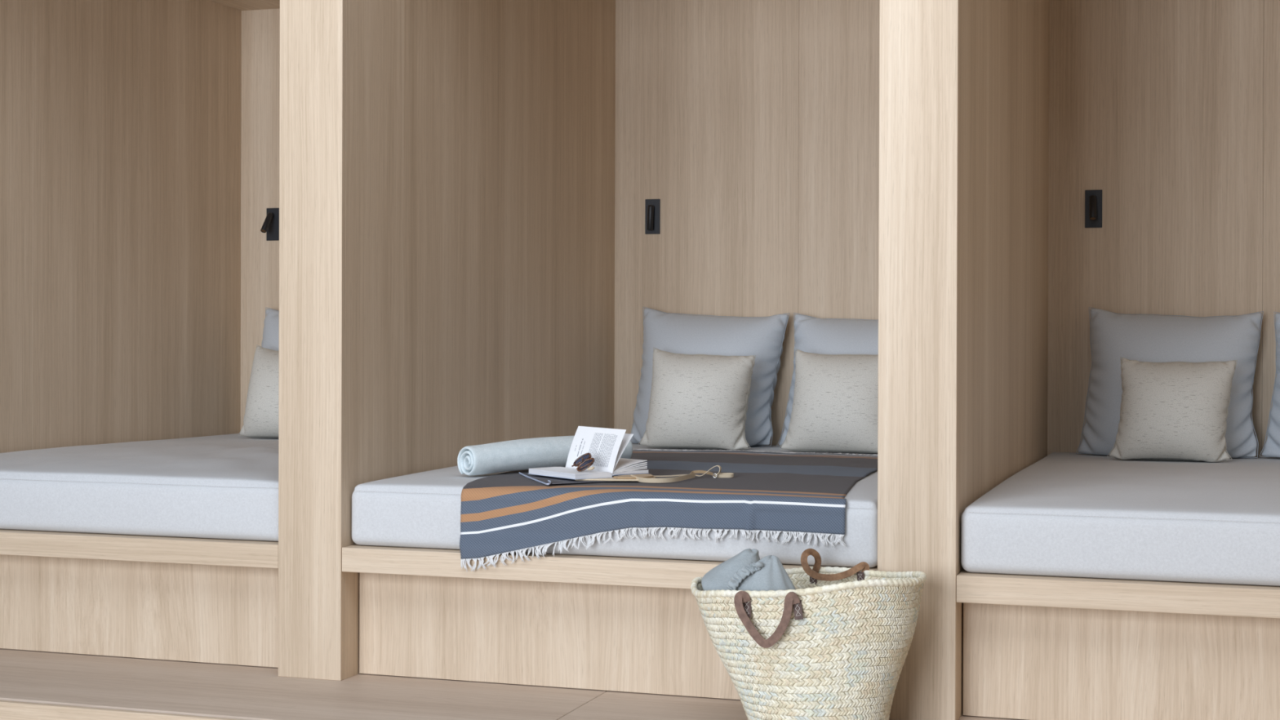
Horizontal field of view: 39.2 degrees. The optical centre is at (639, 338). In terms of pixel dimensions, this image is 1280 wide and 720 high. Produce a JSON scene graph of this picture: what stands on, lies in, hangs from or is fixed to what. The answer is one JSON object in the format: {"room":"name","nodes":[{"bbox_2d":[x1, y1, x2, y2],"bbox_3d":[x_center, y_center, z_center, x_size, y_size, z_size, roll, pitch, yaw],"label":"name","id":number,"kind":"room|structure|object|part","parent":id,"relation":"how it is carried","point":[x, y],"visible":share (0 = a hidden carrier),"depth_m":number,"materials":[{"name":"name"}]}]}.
{"room":"spa relaxation room","nodes":[
{"label":"spa relaxation room","id":0,"kind":"room"},
{"bbox_2d":[0,0,241,453],"bbox_3d":[-2.175,-0.459,6.690,0.197,2.802,2.351,0,0,18],"label":"wall","id":1,"kind":"structure","parent":0,"point":[120,120],"depth_m":6.91,"materials":[{"name":"brown wood"}]},
{"bbox_3d":[-2.266,-0.332,6.132,0.020,2.552,0.593,0,0,18],"label":"panel","id":2,"kind":"part","parent":1,"relation":"part of","materials":[{"name":"brown wood"}]},
{"bbox_3d":[-2.074,-0.334,6.718,0.020,2.552,0.640,0,0,18],"label":"panel","id":3,"kind":"part","parent":1,"relation":"part of","materials":[{"name":"brown wood"}]},
{"bbox_3d":[-1.852,-0.336,7.391,0.020,2.552,0.777,0,0,18],"label":"panel","id":4,"kind":"part","parent":1,"relation":"part of","materials":[{"name":"brown wood"}]},
{"bbox_2d":[209,0,279,10],"bbox_3d":[0.254,-1.409,5.877,4.918,0.020,2.331,0,0,18],"label":"ceiling","id":5,"kind":"structure","parent":0,"point":[242,5],"depth_m":7.60,"materials":[{"name":"brown wood"}]},
{"bbox_2d":[278,0,615,680],"bbox_3d":[-0.556,-0.451,6.157,0.197,2.802,2.351,0,0,18],"label":"wall","id":6,"kind":"structure","parent":0,"point":[446,167],"depth_m":5.51,"materials":[{"name":"brown wood"}]},
{"bbox_3d":[-0.775,-0.323,5.209,0.020,2.552,0.368,0,0,18],"label":"panel","id":7,"kind":"part","parent":6,"relation":"part of","materials":[{"name":"brown wood"}]},
{"bbox_3d":[-0.594,-0.325,5.758,0.020,2.552,0.788,0,0,18],"label":"panel","id":8,"kind":"part","parent":6,"relation":"part of","materials":[{"name":"brown wood"}]},
{"bbox_3d":[-0.366,-0.327,6.451,0.020,2.552,0.670,0,0,18],"label":"panel","id":9,"kind":"part","parent":6,"relation":"part of","materials":[{"name":"brown wood"}]},
{"bbox_3d":[-0.186,-0.329,6.998,0.020,2.552,0.481,0,0,18],"label":"panel","id":10,"kind":"part","parent":6,"relation":"part of","materials":[{"name":"brown wood"}]},
{"bbox_2d":[0,648,1024,719],"bbox_3d":[0.174,1.034,5.662,9.600,0.160,2.861,0,0,18],"label":"floor","id":11,"kind":"structure","parent":0,"point":[234,691],"depth_m":4.82,"materials":[{"name":"brown wood"}]},
{"bbox_2d":[0,700,243,719],"bbox_3d":[-0.278,1.046,4.288,9.600,0.166,0.020,0,0,18],"label":"step riser","id":12,"kind":"structure","parent":11,"relation":"attached to","point":[9,710],"depth_m":4.67,"materials":[{"name":"brown wood"}]},
{"bbox_2d":[0,528,278,667],"bbox_3d":[-1.373,0.760,6.419,1.506,0.372,2.328,0,0,18],"label":"bed base","id":13,"kind":"object","parent":11,"relation":"on","point":[192,599],"visible":0.37,"depth_m":5.31,"materials":[{"name":"brown wood"}]},
{"bbox_2d":[0,433,278,541],"bbox_3d":[-1.368,0.470,6.429,1.500,0.206,2.295,0,0,18],"label":"mattress","id":14,"kind":"object","parent":13,"relation":"on","point":[225,486],"visible":0.48,"depth_m":5.33,"materials":[{"name":"fabric"}]},
{"bbox_2d":[237,344,279,438],"bbox_3d":[-1.403,0.212,7.189,0.434,0.374,0.268,0,0,18],"label":"cushion","id":15,"kind":"object","parent":14,"relation":"on","point":[260,420],"visible":0.34,"depth_m":7.12,"materials":[{"name":"grey fabric"}]},
{"bbox_2d":[261,306,279,351],"bbox_3d":[-1.354,0.135,7.465,0.629,0.535,0.320,0,0,18],"label":"cushion","id":16,"kind":"object","parent":14,"relation":"on","point":[270,340],"visible":0.08,"depth_m":7.51,"materials":[{"name":"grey fabric"}]},
{"bbox_3d":[-1.715,0.611,5.376,1.506,0.068,0.134,0,0,18],"label":"rail","id":17,"kind":"part","parent":13,"relation":"part of","materials":[{"name":"brown wood"}]},
{"bbox_2d":[342,544,877,699],"bbox_3d":[0.247,0.768,5.886,1.506,0.372,2.328,0,0,18],"label":"bed base","id":18,"kind":"object","parent":11,"relation":"on","point":[592,622],"visible":0.5,"depth_m":4.92,"materials":[{"name":"brown wood"}]},
{"bbox_3d":[-0.082,0.804,4.887,1.500,0.301,0.019,0,0,18],"label":"panel","id":19,"kind":"part","parent":18,"relation":"part of","materials":[{"name":"beige wood"}]},
{"bbox_3d":[-0.096,0.619,4.843,1.506,0.068,0.134,0,0,18],"label":"rail","id":20,"kind":"part","parent":18,"relation":"part of","materials":[{"name":"brown wood"}]},
{"bbox_2d":[351,443,877,568],"bbox_3d":[0.252,0.487,5.896,1.500,0.186,2.295,0,0,18],"label":"mattress","id":21,"kind":"object","parent":18,"relation":"on","point":[422,509],"visible":0.37,"depth_m":4.94,"materials":[{"name":"fabric"}]},
{"bbox_2d":[457,435,632,475],"bbox_3d":[-0.278,0.343,5.369,0.586,0.103,0.104,0,0,-40],"label":"rolled towel","id":22,"kind":"object","parent":21,"relation":"on","point":[548,451],"visible":0.61,"depth_m":5.25,"materials":[{"name":"fabric"}]},
{"bbox_2d":[459,448,877,571],"bbox_3d":[0.270,0.510,5.578,1.109,0.243,1.795,0,0,18],"label":"striped throw","id":23,"kind":"object","parent":21,"relation":"on","point":[510,512],"visible":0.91,"depth_m":4.84,"materials":[{"name":"blue fabric"}]},
{"bbox_2d":[519,471,622,484],"bbox_3d":[-0.178,0.390,5.090,0.274,0.011,0.364,0,0,-18],"label":"notebook","id":24,"kind":"object","parent":23,"relation":"on","point":[546,480],"visible":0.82,"depth_m":4.98,"materials":[{"name":"grey paper"}]},
{"bbox_2d":[528,426,648,479],"bbox_3d":[-0.136,0.319,5.106,0.255,0.134,0.271,0,0,-37],"label":"open book","id":25,"kind":"object","parent":24,"relation":"on","point":[606,446],"visible":0.85,"depth_m":5.07,"materials":[{"name":"white paper"}]},
{"bbox_2d":[571,453,594,471],"bbox_3d":[-0.156,0.344,5.014,0.078,0.050,0.059,0,0,18],"label":"sunglasses","id":26,"kind":"object","parent":25,"relation":"on","point":[584,461],"visible":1,"depth_m":5.01,"materials":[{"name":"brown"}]},
{"bbox_2d":[574,465,733,483],"bbox_3d":[0.028,0.377,5.058,0.465,0.036,0.258,0,0,5],"label":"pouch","id":27,"kind":"object","parent":23,"relation":"on","point":[642,477],"visible":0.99,"depth_m":5.00,"materials":[{"name":"beige fabric"}]},
{"bbox_2d":[638,346,755,449],"bbox_3d":[0.206,0.220,6.660,0.434,0.374,0.268,0,0,18],"label":"cushion","id":28,"kind":"object","parent":21,"relation":"on","point":[697,401],"visible":1,"depth_m":6.57,"materials":[{"name":"grey fabric"}]},
{"bbox_2d":[630,306,789,446],"bbox_3d":[0.247,0.143,6.938,0.629,0.535,0.320,0,0,18],"label":"cushion","id":29,"kind":"object","parent":21,"relation":"on","point":[763,337],"visible":0.52,"depth_m":6.88,"materials":[{"name":"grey fabric"}]},
{"bbox_2d":[777,312,878,446],"bbox_3d":[0.818,0.157,6.756,0.632,0.511,0.309,0,0,18],"label":"cushion","id":30,"kind":"object","parent":21,"relation":"on","point":[811,335],"visible":0.22,"depth_m":6.76,"materials":[{"name":"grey fabric"}]},
{"bbox_2d":[778,348,878,453],"bbox_3d":[0.726,0.223,6.483,0.447,0.373,0.275,0,0,18],"label":"cushion","id":31,"kind":"object","parent":21,"relation":"on","point":[835,404],"visible":0.8,"depth_m":6.39,"materials":[{"name":"grey fabric"}]},
{"bbox_2d":[690,548,927,719],"bbox_3d":[0.403,0.743,4.377,0.591,0.429,0.411,0,0,18],"label":"straw basket","id":32,"kind":"object","parent":11,"relation":"on","point":[835,646],"visible":0.98,"depth_m":4.22,"materials":[{"name":"beige wicker"}]},
{"bbox_2d":[701,548,759,590],"bbox_3d":[0.237,0.655,4.465,0.161,0.268,0.162,0,0,18],"label":"towel","id":33,"kind":"object","parent":32,"relation":"in","point":[717,578],"visible":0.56,"depth_m":4.43,"materials":[{"name":"fabric"}]},
{"bbox_2d":[726,555,795,591],"bbox_3d":[0.301,0.659,4.316,0.167,0.281,0.133,0,0,18],"label":"cloth bag","id":34,"kind":"object","parent":32,"relation":"in","point":[768,573],"visible":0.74,"depth_m":4.28,"materials":[{"name":"fabric"}]},
{"bbox_3d":[0.297,0.656,4.211,0.159,0.135,0.015,0,0,20],"label":"handle","id":35,"kind":"part","parent":32,"relation":"part of","materials":[{"name":"brown leather"}]},
{"bbox_3d":[0.490,0.567,4.513,0.168,0.077,0.058,0,0,18],"label":"handle","id":36,"kind":"part","parent":32,"relation":"part of","materials":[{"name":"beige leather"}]},
{"bbox_2d":[955,569,1279,719],"bbox_3d":[1.866,0.775,5.352,1.506,0.372,2.328,0,0,18],"label":"bed base","id":37,"kind":"object","parent":11,"relation":"on","point":[1036,647],"visible":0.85,"depth_m":4.44,"materials":[{"name":"brown wood"}]},
{"bbox_3d":[1.524,0.626,4.310,1.506,0.068,0.134,0,0,18],"label":"rail","id":38,"kind":"part","parent":37,"relation":"part of","materials":[{"name":"brown wood"}]},
{"bbox_2d":[960,452,1279,586],"bbox_3d":[1.871,0.494,5.363,1.500,0.188,2.294,0,0,18],"label":"mattress","id":39,"kind":"object","parent":37,"relation":"on","point":[1072,514],"visible":0.96,"depth_m":4.46,"materials":[{"name":"fabric"}]},
{"bbox_2d":[1075,306,1263,457],"bbox_3d":[1.880,0.152,6.401,0.641,0.532,0.319,0,0,18],"label":"cushion","id":40,"kind":"object","parent":39,"relation":"on","point":[1149,338],"visible":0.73,"depth_m":6.36,"materials":[{"name":"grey fabric"}]},
{"bbox_2d":[1106,356,1237,462],"bbox_3d":[1.812,0.238,6.128,0.432,0.352,0.268,0,0,18],"label":"cushion","id":41,"kind":"object","parent":39,"relation":"on","point":[1170,411],"visible":1,"depth_m":6.05,"materials":[{"name":"grey fabric"}]},
{"bbox_2d":[1258,311,1279,457],"bbox_3d":[2.473,0.161,6.211,0.632,0.511,0.309,0,0,18],"label":"cushion","id":42,"kind":"object","parent":39,"relation":"on","point":[1272,446],"visible":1,"depth_m":6.31,"materials":[{"name":"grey fabric"}]},
{"bbox_2d":[240,0,1279,457],"bbox_3d":[0.719,-0.426,6.975,9.000,2.752,0.040,0,0,18],"label":"wall","id":43,"kind":"structure","parent":0,"point":[753,125],"depth_m":6.93,"materials":[{"name":"brown wood"}]},
{"bbox_3d":[-1.365,-0.335,7.650,0.764,2.552,0.020,0,0,18],"label":"panel","id":44,"kind":"part","parent":43,"relation":"part of","materials":[{"name":"brown wood"}]},
{"bbox_2d":[260,208,279,240],"bbox_3d":[-1.585,-0.490,7.665,0.062,0.139,0.088,0,0,18],"label":"light","id":45,"kind":"object","parent":43,"relation":"attached to","point":[270,226],"visible":0.96,"depth_m":7.70,"materials":[{"name":"black metal"}]},
{"bbox_3d":[-1.572,-0.490,7.705,0.062,0.139,0.004,0,0,18],"label":"wall plate","id":46,"kind":"part","parent":45,"relation":"part of","materials":[{"name":"black metal"}]},
{"bbox_2d":[644,199,660,234],"bbox_3d":[0.045,-0.487,7.156,0.062,0.139,0.036,0,0,18],"label":"light","id":47,"kind":"object","parent":43,"relation":"attached to","point":[652,206],"visible":1,"depth_m":7.16,"materials":[{"name":"black metal"}]},
{"bbox_3d":[0.255,-0.328,7.117,0.764,2.552,0.020,0,0,18],"label":"panel","id":48,"kind":"part","parent":43,"relation":"part of","materials":[{"name":"brown wood"}]},
{"bbox_3d":[0.981,-0.324,6.878,0.764,2.552,0.020,0,0,18],"label":"panel","id":49,"kind":"part","parent":43,"relation":"part of","materials":[{"name":"brown wood"}]},
{"bbox_2d":[1084,190,1102,227],"bbox_3d":[1.662,-0.479,6.602,0.062,0.139,0.078,0,0,18],"label":"light","id":50,"kind":"object","parent":43,"relation":"attached to","point":[1093,198],"visible":1,"depth_m":6.63,"materials":[{"name":"black metal"}]},
{"bbox_3d":[1.875,-0.320,6.584,0.764,2.552,0.020,0,0,18],"label":"panel","id":51,"kind":"part","parent":43,"relation":"part of","materials":[{"name":"brown wood"}]},
{"bbox_3d":[2.600,-0.317,6.345,0.764,2.552,0.020,0,0,18],"label":"panel","id":52,"kind":"part","parent":43,"relation":"part of","materials":[{"name":"brown wood"}]},
{"bbox_2d":[877,0,1048,719],"bbox_3d":[1.064,-0.444,5.624,0.197,2.802,2.351,0,0,18],"label":"wall","id":53,"kind":"structure","parent":0,"point":[964,84],"depth_m":4.53,"materials":[{"name":"brown wood"}]},
{"bbox_3d":[0.869,-0.316,4.752,0.020,2.552,0.527,0,0,18],"label":"panel","id":54,"kind":"part","parent":53,"relation":"part of","materials":[{"name":"brown wood"}]},
{"bbox_3d":[1.069,-0.318,5.358,0.020,2.552,0.750,0,0,18],"label":"panel","id":55,"kind":"part","parent":53,"relation":"part of","materials":[{"name":"brown wood"}]},
{"bbox_3d":[1.288,-0.320,6.023,0.020,2.552,0.650,0,0,18],"label":"panel","id":56,"kind":"part","parent":53,"relation":"part of","materials":[{"name":"brown wood"}]},
{"bbox_3d":[1.449,-0.321,6.513,0.020,2.552,0.381,0,0,18],"label":"panel","id":57,"kind":"part","parent":53,"relation":"part of","materials":[{"name":"brown wood"}]}
]}

